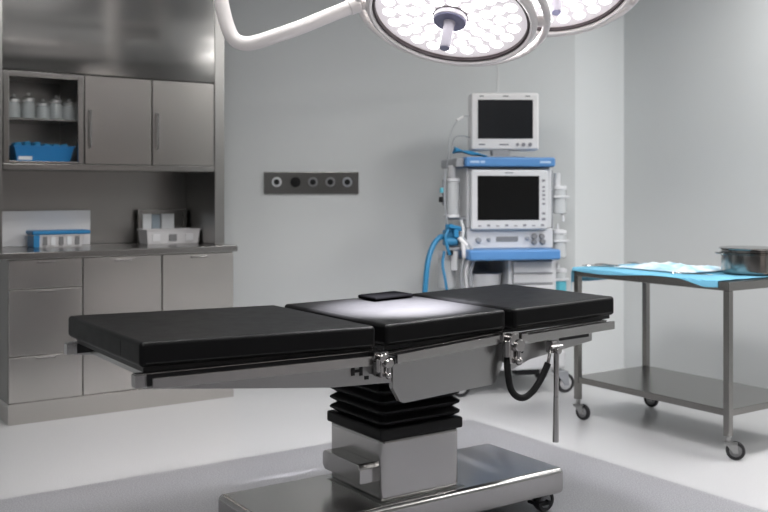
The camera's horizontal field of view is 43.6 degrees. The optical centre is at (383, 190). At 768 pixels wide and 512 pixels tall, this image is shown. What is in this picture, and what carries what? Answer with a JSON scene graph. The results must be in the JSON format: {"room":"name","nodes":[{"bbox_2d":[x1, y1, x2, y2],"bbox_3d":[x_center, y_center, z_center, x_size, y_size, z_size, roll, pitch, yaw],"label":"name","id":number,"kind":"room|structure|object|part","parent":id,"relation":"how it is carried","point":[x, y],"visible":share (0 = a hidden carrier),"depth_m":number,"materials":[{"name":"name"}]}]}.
{"room":"operating room","nodes":[
{"label":"operating room","id":0,"kind":"room"},
{"bbox_2d":[92,242,136,243],"bbox_3d":[-3.616,-0.230,4.943,5.954,3.000,0.160,0,0,-34],"label":"wall","id":1,"kind":"structure","parent":0,"point":[124,242],"depth_m":6.11,"materials":[{"name":"grey paint"}]},
{"bbox_2d":[0,0,223,250],"bbox_3d":[-1.723,-0.694,5.838,1.412,2.052,0.480,0,0,-34],"label":"cabinet surround","id":2,"kind":"object","parent":1,"relation":"attached to","point":[165,40],"visible":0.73,"depth_m":5.83,"materials":[{"name":"metal"}]},
{"bbox_3d":[-2.268,-0.694,5.457,0.082,2.052,0.460,0,0,-34],"label":"panel","id":3,"kind":"part","parent":2,"relation":"part of","materials":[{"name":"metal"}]},
{"bbox_2d":[2,70,82,164],"bbox_3d":[-2.046,-0.413,5.605,0.446,0.518,0.458,0,0,-34],"label":"upper cabinet","id":4,"kind":"object","parent":2,"relation":"attached to","point":[40,85],"visible":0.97,"depth_m":5.68,"materials":[{"name":"metal"}]},
{"bbox_2d":[9,94,20,117],"bbox_3d":[-2.115,-0.483,5.475,0.076,0.142,0.076,0,0,-34],"label":"glass jar","id":5,"kind":"object","parent":4,"relation":"on","point":[14,106],"visible":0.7,"depth_m":5.45,"materials":[{"name":"white glass"}]},
{"bbox_3d":[-2.115,-0.531,5.475,0.067,0.044,0.067,0,0,-34],"label":"lid","id":6,"kind":"part","parent":5,"relation":"part of","materials":[{"name":"metal"}]},
{"bbox_2d":[21,93,34,117],"bbox_3d":[-2.055,-0.490,5.541,0.076,0.156,0.076,0,0,-34],"label":"glass jar","id":7,"kind":"object","parent":4,"relation":"on","point":[28,106],"visible":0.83,"depth_m":5.51,"materials":[{"name":"white glass"}]},
{"bbox_3d":[-2.055,-0.543,5.541,0.067,0.049,0.067,0,0,-34],"label":"lid","id":8,"kind":"part","parent":7,"relation":"part of","materials":[{"name":"metal"}]},
{"bbox_2d":[9,141,74,161],"bbox_3d":[-1.993,-0.226,5.558,0.344,0.119,0.212,0,0,-34],"label":"crate","id":9,"kind":"object","parent":4,"relation":"in","point":[18,151],"visible":0.99,"depth_m":5.48,"materials":[{"name":"blue plastic"}]},
{"bbox_2d":[36,99,49,118],"bbox_3d":[-1.980,-0.473,5.567,0.076,0.122,0.076,0,0,-34],"label":"glass jar","id":10,"kind":"object","parent":4,"relation":"on","point":[42,111],"visible":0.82,"depth_m":5.54,"materials":[{"name":"white glass"}]},
{"bbox_3d":[-1.980,-0.515,5.567,0.067,0.038,0.067,0,0,-34],"label":"lid","id":11,"kind":"part","parent":10,"relation":"part of","materials":[{"name":"metal"}]},
{"bbox_2d":[9,117,76,125],"bbox_3d":[-2.055,-0.407,5.618,0.414,0.010,0.388,0,0,-34],"label":"shelf","id":12,"kind":"object","parent":4,"relation":"attached to","point":[13,121],"depth_m":5.63,"materials":[{"name":"metal"}]},
{"bbox_2d":[49,95,62,118],"bbox_3d":[-1.921,-0.486,5.619,0.076,0.149,0.076,0,0,-34],"label":"glass jar","id":13,"kind":"object","parent":4,"relation":"on","point":[56,109],"visible":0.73,"depth_m":5.59,"materials":[{"name":"white glass"}]},
{"bbox_3d":[-1.921,-0.537,5.619,0.067,0.047,0.067,0,0,-34],"label":"lid","id":14,"kind":"part","parent":13,"relation":"part of","materials":[{"name":"metal"}]},
{"bbox_2d":[63,99,74,119],"bbox_3d":[-1.857,-0.477,5.650,0.076,0.130,0.076,0,0,-34],"label":"glass jar","id":15,"kind":"object","parent":4,"relation":"on","point":[68,107],"visible":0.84,"depth_m":5.62,"materials":[{"name":"white glass"}]},
{"bbox_3d":[-1.857,-0.522,5.650,0.067,0.041,0.067,0,0,-34],"label":"lid","id":16,"kind":"part","parent":15,"relation":"part of","materials":[{"name":"metal"}]},
{"bbox_3d":[-1.866,-0.695,6.020,1.340,2.050,0.018,0,0,-34],"label":"panel","id":17,"kind":"part","parent":2,"relation":"part of","materials":[{"name":"metal"}]},
{"bbox_3d":[-1.587,-1.198,5.652,1.261,1.044,0.020,0,0,-34],"label":"fascia panel","id":18,"kind":"part","parent":2,"relation":"part of","materials":[{"name":"metal"}]},
{"bbox_2d":[2,163,214,172],"bbox_3d":[-1.709,-0.136,5.832,1.261,0.032,0.462,0,0,-34],"label":"rail","id":19,"kind":"object","parent":2,"relation":"attached to","point":[5,166],"visible":1,"depth_m":5.63,"materials":[{"name":"metal"}]},
{"bbox_2d":[82,75,150,165],"bbox_3d":[-1.685,-0.413,5.835,0.402,0.518,0.484,0,0,-34],"label":"upper cabinet","id":20,"kind":"object","parent":2,"relation":"attached to","point":[116,110],"visible":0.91,"depth_m":5.65,"materials":[{"name":"metal"}]},
{"bbox_3d":[-1.700,-0.360,5.550,0.009,0.228,0.030,0,0,-34],"label":"handle","id":21,"kind":"part","parent":20,"relation":"part of","materials":[{"name":"metal"}]},
{"bbox_2d":[150,80,213,166],"bbox_3d":[-1.349,-0.413,6.062,0.402,0.518,0.484,0,0,-34],"label":"upper cabinet","id":22,"kind":"object","parent":2,"relation":"attached to","point":[182,113],"visible":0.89,"depth_m":5.88,"materials":[{"name":"metal"}]},
{"bbox_3d":[-1.364,-0.360,5.778,0.009,0.228,0.030,0,0,-34],"label":"handle","id":23,"kind":"part","parent":22,"relation":"part of","materials":[{"name":"metal"}]},
{"bbox_3d":[-1.160,-0.694,6.207,0.065,2.052,0.460,0,0,-34],"label":"panel","id":24,"kind":"part","parent":2,"relation":"part of","materials":[{"name":"metal"}]},
{"bbox_2d":[0,368,767,511],"bbox_3d":[-0.078,1.295,2.121,8.650,0.050,8.800,0,0,-34],"label":"floor","id":25,"kind":"structure","parent":0,"point":[685,446],"depth_m":4.69,"materials":[{"name":"plastic"}]},
{"bbox_2d":[0,257,81,403],"bbox_3d":[-2.021,0.762,5.522,0.399,0.781,0.590,0,0,-34],"label":"base cabinet","id":26,"kind":"object","parent":25,"relation":"on","point":[38,297],"visible":0.91,"depth_m":5.27,"materials":[{"name":"metal"}]},
{"bbox_3d":[-1.866,0.456,5.294,0.395,0.156,0.020,0,0,-34],"label":"drawer","id":27,"kind":"part","parent":26,"relation":"part of","materials":[{"name":"metal"}]},
{"bbox_3d":[-1.866,0.719,5.294,0.395,0.358,0.020,0,0,-34],"label":"drawer","id":28,"kind":"part","parent":26,"relation":"part of","materials":[{"name":"metal"}]},
{"bbox_3d":[-1.866,1.027,5.294,0.395,0.246,0.020,0,0,-34],"label":"drawer","id":29,"kind":"part","parent":26,"relation":"part of","materials":[{"name":"metal"}]},
{"bbox_3d":[-1.859,0.391,5.282,0.100,0.012,0.012,0,0,-34],"label":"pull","id":30,"kind":"part","parent":26,"relation":"part of","materials":[{"name":"metal"}]},
{"bbox_3d":[-1.859,0.553,5.282,0.100,0.012,0.012,0,0,-34],"label":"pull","id":31,"kind":"part","parent":26,"relation":"part of","materials":[{"name":"metal"}]},
{"bbox_3d":[-1.859,0.917,5.282,0.100,0.012,0.012,0,0,-34],"label":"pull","id":32,"kind":"part","parent":26,"relation":"part of","materials":[{"name":"metal"}]},
{"bbox_2d":[0,242,237,259],"bbox_3d":[-1.670,0.352,5.762,1.436,0.037,0.625,0,0,-34],"label":"countertop","id":33,"kind":"structure","parent":26,"relation":"on","point":[116,249],"depth_m":5.57,"materials":[{"name":"metal"}]},
{"bbox_2d":[2,210,89,246],"bbox_3d":[-2.053,0.227,5.844,0.523,0.213,0.011,0,0,-34],"label":"board","id":34,"kind":"object","parent":33,"relation":"on","point":[15,224],"visible":0.84,"depth_m":5.80,"materials":[{"name":"white"}]},
{"bbox_2d":[26,229,89,247],"bbox_3d":[-1.955,0.283,5.755,0.340,0.099,0.167,0,0,-34],"label":"tray","id":35,"kind":"object","parent":33,"relation":"on","point":[60,237],"visible":1,"depth_m":5.68,"materials":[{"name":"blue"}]},
{"bbox_3d":[-1.955,0.246,5.755,0.340,0.024,0.167,0,0,-34],"label":"lid","id":36,"kind":"part","parent":35,"relation":"part of","materials":[{"name":"blue plastic"}]},
{"bbox_2d":[137,209,186,242],"bbox_3d":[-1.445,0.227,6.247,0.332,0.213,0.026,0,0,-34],"label":"storage box","id":37,"kind":"object","parent":33,"relation":"on","point":[156,218],"visible":0.66,"depth_m":6.24,"materials":[{"name":"metal"}]},
{"bbox_2d":[137,228,200,243],"bbox_3d":[-1.375,0.287,6.134,0.363,0.091,0.172,0,0,-34],"label":"box","id":38,"kind":"object","parent":33,"relation":"on","point":[162,235],"visible":1,"depth_m":6.06,"materials":[{"name":"grey plastic"}]},
{"bbox_2d":[0,388,233,425],"bbox_3d":[-1.640,1.212,5.787,1.329,0.116,0.578,0,0,-34],"label":"plinth","id":39,"kind":"object","parent":25,"relation":"on","point":[21,413],"visible":0.47,"depth_m":5.45,"materials":[{"name":"metal"}]},
{"bbox_2d":[82,254,160,394],"bbox_3d":[-1.662,0.762,5.764,0.463,0.781,0.590,0,0,-34],"label":"base cabinet","id":40,"kind":"object","parent":25,"relation":"on","point":[128,283],"visible":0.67,"depth_m":5.50,"materials":[{"name":"metal"}]},
{"bbox_3d":[-1.500,0.396,5.525,0.100,0.012,0.012,0,0,-34],"label":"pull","id":41,"kind":"part","parent":40,"relation":"part of","materials":[{"name":"metal"}]},
{"bbox_2d":[161,251,232,310],"bbox_3d":[-1.278,0.762,6.024,0.461,0.781,0.590,0,0,-34],"label":"base cabinet","id":42,"kind":"object","parent":25,"relation":"on","point":[204,280],"visible":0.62,"depth_m":5.78,"materials":[{"name":"metal"}]},
{"bbox_3d":[-1.116,0.396,5.785,0.100,0.012,0.012,0,0,-34],"label":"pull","id":43,"kind":"part","parent":42,"relation":"part of","materials":[{"name":"metal"}]},
{"bbox_2d":[64,284,614,511],"bbox_3d":[-0.085,0.848,3.601,1.999,0.844,0.867,0,0,-34],"label":"table","id":44,"kind":"object","parent":25,"relation":"on","point":[395,367],"visible":1,"depth_m":3.43,"materials":[{"name":"leather"}]},
{"bbox_3d":[-0.729,0.606,3.587,0.865,0.084,0.018,0,0,-34],"label":"leg plate","id":45,"kind":"part","parent":44,"relation":"part of","materials":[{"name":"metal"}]},
{"bbox_3d":[-0.750,0.551,3.563,0.848,0.043,0.028,0,0,-34],"label":"frame rail","id":46,"kind":"part","parent":44,"relation":"part of","materials":[{"name":"black metal"}]},
{"bbox_2d":[68,305,374,366],"bbox_3d":[-0.571,0.484,3.302,0.818,0.091,0.735,0,0,-34],"label":"cushion","id":47,"kind":"object","parent":44,"relation":"on","point":[268,335],"depth_m":3.08,"materials":[{"name":"black leather"}]},
{"bbox_3d":[-0.368,0.551,2.998,0.848,0.043,0.028,0,0,-34],"label":"frame rail","id":48,"kind":"part","parent":44,"relation":"part of","materials":[{"name":"black plastic"}]},
{"bbox_3d":[-0.349,0.556,2.958,0.758,0.041,0.010,0,0,-34],"label":"accessory rail","id":49,"kind":"part","parent":44,"relation":"part of","materials":[{"name":"metal"}]},
{"bbox_3d":[-0.338,0.606,3.009,0.865,0.084,0.018,0,0,-34],"label":"leg plate","id":50,"kind":"part","parent":44,"relation":"part of","materials":[{"name":"metal"}]},
{"bbox_3d":[0.002,0.586,3.159,0.062,0.070,0.028,0,0,-34],"label":"clamp knob","id":51,"kind":"part","parent":44,"relation":"part of","materials":[{"name":"silver metal"}]},
{"bbox_2d":[358,291,412,300],"bbox_3d":[0.006,0.432,3.950,0.190,0.020,0.135,0,0,-34],"label":"pad","id":52,"kind":"object","parent":44,"relation":"on","point":[388,295],"visible":1,"depth_m":3.92,"materials":[{"name":"black leather"}]},
{"bbox_2d":[285,296,504,345],"bbox_3d":[0.024,0.484,3.703,0.540,0.089,0.731,0,0,-34],"label":"seat cushion","id":53,"kind":"object","parent":44,"relation":"on","point":[410,321],"depth_m":3.48,"materials":[{"name":"black leather"}]},
{"bbox_3d":[0.228,0.635,3.389,0.494,0.175,0.022,0,0,-34],"label":"seat plate","id":54,"kind":"part","parent":44,"relation":"part of","materials":[{"name":"metal"}]},
{"bbox_3d":[0.229,0.551,3.402,0.550,0.062,0.028,0,0,-34],"label":"frame rail","id":55,"kind":"part","parent":44,"relation":"part of","materials":[{"name":"black plastic"}]},
{"bbox_3d":[0.239,0.551,3.356,0.476,0.059,0.010,0,0,-34],"label":"accessory rail","id":56,"kind":"part","parent":44,"relation":"part of","materials":[{"name":"metal"}]},
{"bbox_2d":[413,284,613,327],"bbox_3d":[0.524,0.470,4.002,0.542,0.089,0.666,0,0,-34],"label":"cushion","id":57,"kind":"object","parent":44,"relation":"on","point":[523,306],"depth_m":3.81,"materials":[{"name":"black leather"}]},
{"bbox_3d":[0.473,0.586,3.479,0.086,0.096,0.031,0,0,-24],"label":"clamp knob","id":58,"kind":"part","parent":44,"relation":"part of","materials":[{"name":"silver metal"}]},
{"bbox_3d":[0.635,0.606,3.674,0.428,0.116,0.028,0,0,-34],"label":"head plate","id":59,"kind":"part","parent":44,"relation":"part of","materials":[{"name":"metal"}]},
{"bbox_3d":[0.647,0.684,3.599,0.022,0.172,0.021,0,0,-34],"label":"lever rod","id":60,"kind":"part","parent":44,"relation":"part of","materials":[{"name":"silver metal"}]},
{"bbox_3d":[0.672,0.542,3.703,0.505,0.046,0.028,0,0,-34],"label":"frame rail","id":61,"kind":"part","parent":44,"relation":"part of","materials":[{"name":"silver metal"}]},
{"bbox_3d":[0.721,0.540,3.682,0.467,0.048,0.010,0,0,-34],"label":"accessory rail","id":62,"kind":"part","parent":44,"relation":"part of","materials":[{"name":"metal"}]},
{"bbox_2d":[422,157,573,396],"bbox_3d":[0.685,0.530,6.125,0.998,1.480,0.640,0,0,-10],"label":"machine","id":63,"kind":"object","parent":25,"relation":"on","point":[500,209],"visible":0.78,"depth_m":5.96,"materials":[{"name":"grey plastic"}]},
{"bbox_2d":[437,250,455,288],"bbox_3d":[0.392,0.490,5.995,0.115,0.240,0.116,0,0,-34],"label":"hose","id":64,"kind":"object","parent":63,"relation":"on","point":[450,275],"depth_m":5.95,"materials":[{"name":"blue plastic"}]},
{"bbox_2d":[448,165,455,177],"bbox_3d":[0.425,-0.120,6.000,0.048,0.080,0.048,0,0,-10],"label":"canister","id":65,"kind":"object","parent":63,"relation":"on","point":[451,168],"depth_m":5.98,"materials":[{"name":"grey plastic"}]},
{"bbox_2d":[444,178,459,217],"bbox_3d":[0.425,0.045,6.000,0.103,0.250,0.104,0,0,-34],"label":"canister","id":66,"kind":"object","parent":63,"relation":"on","point":[451,184],"depth_m":5.96,"materials":[{"name":"grey plastic"}]},
{"bbox_2d":[441,158,463,167],"bbox_3d":[0.434,-0.176,6.104,0.052,0.056,0.400,0,0,-10],"label":"shelf","id":67,"kind":"object","parent":63,"relation":"attached to","point":[455,162],"depth_m":5.98,"materials":[{"name":"grey plastic"}]},
{"bbox_2d":[452,147,486,156],"bbox_3d":[0.533,-0.243,5.950,0.203,0.062,0.093,0,0,-10],"label":"pressure cuff","id":68,"kind":"object","parent":63,"relation":"on","point":[455,150],"visible":1,"depth_m":5.92,"materials":[{"name":"blue fabric"}]},
{"bbox_2d":[472,271,501,286],"bbox_3d":[0.631,0.584,6.078,0.235,0.132,0.235,0,0,-34],"label":"basin","id":69,"kind":"object","parent":63,"relation":"in","point":[480,278],"visible":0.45,"depth_m":5.98,"materials":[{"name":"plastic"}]},
{"bbox_2d":[445,93,538,169],"bbox_3d":[0.656,-0.376,6.134,0.664,0.493,0.317,0,0,-18],"label":"patient monitor","id":70,"kind":"object","parent":63,"relation":"on","point":[499,124],"visible":0.91,"depth_m":6.06,"materials":[{"name":"grey plastic"}]},
{"bbox_3d":[0.755,0.296,6.186,0.562,0.123,0.390,0,0,-10],"label":"control panel","id":71,"kind":"part","parent":63,"relation":"part of","materials":[{"name":"grey plastic"}]},
{"bbox_2d":[457,157,554,167],"bbox_3d":[0.747,-0.180,6.154,0.580,0.060,0.450,0,0,-10],"label":"shelf","id":72,"kind":"object","parent":63,"relation":"attached to","point":[465,162],"depth_m":5.94,"materials":[{"name":"blue plastic"}]},
{"bbox_2d":[455,248,560,260],"bbox_3d":[0.753,0.390,6.089,0.580,0.064,0.540,0,0,-10],"label":"tray","id":73,"kind":"object","parent":63,"relation":"on","point":[464,254],"depth_m":5.84,"materials":[{"name":"blue plastic"}]},
{"bbox_3d":[0.926,0.613,5.987,0.258,0.062,0.042,0,0,-10],"label":"drawer","id":74,"kind":"part","parent":63,"relation":"part of","materials":[{"name":"grey plastic"}]},
{"bbox_3d":[0.926,0.548,5.987,0.258,0.060,0.042,0,0,-10],"label":"drawer","id":75,"kind":"part","parent":63,"relation":"part of","materials":[{"name":"grey plastic"}]},
{"bbox_3d":[0.926,0.476,5.987,0.258,0.076,0.042,0,0,-10],"label":"drawer","id":76,"kind":"part","parent":63,"relation":"part of","materials":[{"name":"grey plastic"}]},
{"bbox_3d":[0.943,0.285,6.011,0.040,0.040,0.024,0,0,-10],"label":"knob","id":77,"kind":"part","parent":63,"relation":"part of","materials":[{"name":"grey plastic"}]},
{"bbox_3d":[0.997,0.318,6.021,0.040,0.040,0.024,0,0,-10],"label":"knob","id":78,"kind":"part","parent":63,"relation":"part of","materials":[{"name":"grey plastic"}]},
{"bbox_2d":[551,170,552,247],"bbox_3d":[1.061,0.220,6.104,0.010,0.700,0.060,0,0,-10],"label":"pole","id":79,"kind":"object","parent":63,"relation":"on","point":[551,170],"depth_m":6.07,"materials":[{"name":"grey metal"}]},
{"bbox_2d":[553,173,569,221],"bbox_3d":[1.118,0.042,6.114,0.104,0.314,0.100,0,0,-10],"label":"canister","id":80,"kind":"object","parent":63,"relation":"hanging from","point":[559,192],"visible":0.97,"depth_m":6.08,"materials":[{"name":"grey plastic"}]},
{"bbox_3d":[1.118,-0.019,6.114,0.094,0.028,0.093,0,0,-10],"label":"lid","id":81,"kind":"part","parent":80,"relation":"part of","materials":[{"name":"grey plastic"}]},
{"bbox_2d":[553,224,569,257],"bbox_3d":[1.118,0.318,6.114,0.104,0.215,0.100,0,0,-10],"label":"canister","id":82,"kind":"object","parent":63,"relation":"hanging from","point":[559,236],"visible":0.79,"depth_m":6.07,"materials":[{"name":"grey plastic"}]},
{"bbox_3d":[1.118,0.261,6.114,0.094,0.028,0.093,0,0,-10],"label":"lid","id":83,"kind":"part","parent":82,"relation":"part of","materials":[{"name":"grey plastic"}]},
{"bbox_2d":[556,262,569,290],"bbox_3d":[1.118,0.562,6.114,0.104,0.215,0.100,0,0,-10],"label":"canister","id":84,"kind":"object","parent":63,"relation":"hanging from","point":[561,280],"visible":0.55,"depth_m":6.07,"materials":[{"name":"grey plastic"}]},
{"bbox_2d":[556,273,565,278],"bbox_3d":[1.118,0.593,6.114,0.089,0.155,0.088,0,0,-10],"label":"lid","id":85,"kind":"object","parent":84,"relation":"on","point":[558,275],"depth_m":6.07,"materials":[{"name":"grey plastic"}]},
{"bbox_3d":[1.118,0.506,6.114,0.094,0.028,0.093,0,0,-10],"label":"lid","id":86,"kind":"part","parent":84,"relation":"part of","materials":[{"name":"grey plastic"}]},
{"bbox_2d":[573,271,767,459],"bbox_3d":[1.604,0.851,5.079,0.621,0.838,1.077,0,0,-34],"label":"trolley","id":87,"kind":"object","parent":25,"relation":"on","point":[727,398],"visible":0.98,"depth_m":4.94,"materials":[{"name":"metal"}]},
{"bbox_3d":[1.081,0.816,5.347,0.033,0.688,0.033,0,0,-34],"label":"leg","id":88,"kind":"part","parent":87,"relation":"part of","materials":[{"name":"metal"}]},
{"bbox_3d":[1.547,0.816,5.662,0.033,0.688,0.033,0,0,-34],"label":"leg","id":89,"kind":"part","parent":87,"relation":"part of","materials":[{"name":"metal"}]},
{"bbox_2d":[571,264,767,291],"bbox_3d":[1.567,0.510,5.128,0.616,0.173,0.962,0,0,-34],"label":"drape","id":90,"kind":"object","parent":87,"relation":"on","point":[712,280],"visible":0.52,"depth_m":4.95,"materials":[{"name":"blue fabric"}]},
{"bbox_2d":[582,264,616,266],"bbox_3d":[1.221,0.418,5.360,0.220,0.009,0.065,0,0,29],"label":"forceps","id":91,"kind":"object","parent":90,"relation":"on","point":[585,264],"visible":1,"depth_m":5.35,"materials":[{"name":"silver metal"}]},
{"bbox_2d":[595,263,620,265],"bbox_3d":[1.290,0.418,5.426,0.066,0.009,0.220,0,0,-34],"label":"forceps","id":92,"kind":"object","parent":90,"relation":"on","point":[595,263],"visible":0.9,"depth_m":5.45,"materials":[{"name":"silver metal"}]},
{"bbox_2d":[617,261,721,272],"bbox_3d":[1.554,0.402,5.186,0.360,0.036,0.496,0,0,-34],"label":"wrap","id":93,"kind":"object","parent":90,"relation":"on","point":[668,266],"visible":1,"depth_m":5.08,"materials":[{"name":"white fabric"}]},
{"bbox_2d":[671,271,711,274],"bbox_3d":[1.552,0.418,4.854,0.065,0.009,0.220,0,0,-36],"label":"forceps","id":94,"kind":"object","parent":90,"relation":"on","point":[675,271],"visible":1,"depth_m":4.86,"materials":[{"name":"silver metal"}]},
{"bbox_2d":[715,246,767,274],"bbox_3d":[1.877,0.355,4.924,0.322,0.135,0.302,0,0,-34],"label":"steel pot","id":95,"kind":"object","parent":90,"relation":"on","point":[737,260],"visible":1,"depth_m":4.81,"materials":[{"name":"silver metal"}]},
{"bbox_3d":[1.877,0.293,4.924,0.302,0.012,0.302,0,0,-34],"label":"lid","id":96,"kind":"part","parent":95,"relation":"part of","materials":[{"name":"metal"}]},
{"bbox_2d":[578,366,767,415],"bbox_3d":[1.588,1.049,5.100,0.588,0.034,1.002,0,0,-34],"label":"shelf","id":97,"kind":"object","parent":87,"relation":"attached to","point":[697,392],"depth_m":5.01,"materials":[{"name":"metal"}]},
{"bbox_3d":[1.629,0.816,4.538,0.033,0.688,0.033,0,0,-34],"label":"leg","id":98,"kind":"part","parent":87,"relation":"part of","materials":[{"name":"metal"}]},
{"bbox_2d":[224,0,574,374],"bbox_3d":[0.061,-0.230,6.677,2.511,3.000,0.192,0,0,-2],"label":"wall","id":99,"kind":"structure","parent":0,"point":[335,96],"depth_m":6.57,"materials":[{"name":"grey paint"}]},
{"bbox_2d":[264,172,358,193],"bbox_3d":[-0.497,-0.054,6.550,0.646,0.151,0.029,0,0,-2],"label":"outlet panel","id":100,"kind":"object","parent":99,"relation":"attached to","point":[274,182],"visible":1,"depth_m":6.55,"materials":[{"name":"metal"}]},
{"bbox_2d":[272,177,281,186],"bbox_3d":[-0.731,-0.061,6.535,0.068,0.068,0.015,0,0,-2],"label":"socket","id":101,"kind":"object","parent":100,"relation":"attached to","point":[276,181],"depth_m":6.53,"materials":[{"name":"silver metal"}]},
{"bbox_2d":[290,177,299,186],"bbox_3d":[-0.604,-0.061,6.539,0.068,0.068,0.015,0,0,-2],"label":"socket","id":102,"kind":"object","parent":100,"relation":"attached to","point":[294,181],"depth_m":6.53,"materials":[{"name":"black plastic"}]},
{"bbox_2d":[308,177,317,186],"bbox_3d":[-0.485,-0.061,6.543,0.068,0.068,0.015,0,0,-2],"label":"socket","id":103,"kind":"object","parent":100,"relation":"attached to","point":[312,181],"depth_m":6.54,"materials":[{"name":"grey metal"}]},
{"bbox_2d":[325,177,334,186],"bbox_3d":[-0.366,-0.061,6.546,0.068,0.068,0.015,0,0,-2],"label":"socket","id":104,"kind":"object","parent":100,"relation":"attached to","point":[329,181],"depth_m":6.54,"materials":[{"name":"grey metal"}]},
{"bbox_2d":[342,177,351,186],"bbox_3d":[-0.251,-0.061,6.550,0.068,0.068,0.015,0,0,-2],"label":"socket","id":105,"kind":"object","parent":100,"relation":"attached to","point":[346,181],"depth_m":6.54,"materials":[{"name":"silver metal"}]},
{"bbox_2d":[497,64,498,92],"bbox_3d":[0.785,-0.240,6.602,0.013,2.980,0.004,0,0,-2],"label":"trim","id":106,"kind":"structure","parent":99,"relation":"attached to","point":[498,64],"depth_m":6.60,"materials":[{"name":"white metal"}]},
{"bbox_2d":[575,15,623,373],"bbox_3d":[1.542,-0.230,6.866,0.647,3.000,0.158,0,0,-34],"label":"wall","id":107,"kind":"structure","parent":0,"point":[599,53],"depth_m":6.76,"materials":[{"name":"white paint"}]},
{"bbox_2d":[624,0,767,388],"bbox_3d":[3.848,-0.230,3.899,0.156,3.000,7.342,0,0,-34],"label":"wall","id":108,"kind":"structure","parent":0,"point":[696,71],"depth_m":6.40,"materials":[{"name":"grey paint"}]},
{"bbox_3d":[-0.078,-1.755,2.121,8.650,0.050,8.800,0,0,-34],"label":"ceiling","id":109,"kind":"structure","parent":0,"visible":0},
{"bbox_2d":[214,0,550,66],"bbox_3d":[0.007,-1.126,3.714,1.184,1.206,1.017,0,0,-34],"label":"lamp","id":110,"kind":"object","parent":109,"relation":"hanging from","point":[467,33],"visible":1,"depth_m":3.74,"materials":[{"name":"white metal"}]},
{"bbox_3d":[-0.404,-0.819,3.749,0.606,0.546,0.088,0,0,-5],"label":"arm","id":111,"kind":"part","parent":110,"relation":"part of","materials":[{"name":"white metal"}]},
{"bbox_3d":[0.245,-0.600,3.689,0.049,0.125,0.089,0,0,21],"label":"handle","id":112,"kind":"part","parent":110,"relation":"part of","materials":[{"name":"grey plastic"}]},
{"bbox_2d":[532,0,638,36],"bbox_3d":[0.635,-1.210,4.092,0.736,1.038,0.994,0,0,-34],"label":"lamp","id":113,"kind":"object","parent":109,"relation":"hanging from","point":[568,17],"visible":0.56,"depth_m":4.13,"materials":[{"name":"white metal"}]},
{"bbox_3d":[0.704,-0.780,3.935,0.049,0.124,0.092,0,0,11],"label":"handle","id":114,"kind":"part","parent":113,"relation":"part of","materials":[{"name":"grey plastic"}]}
]}

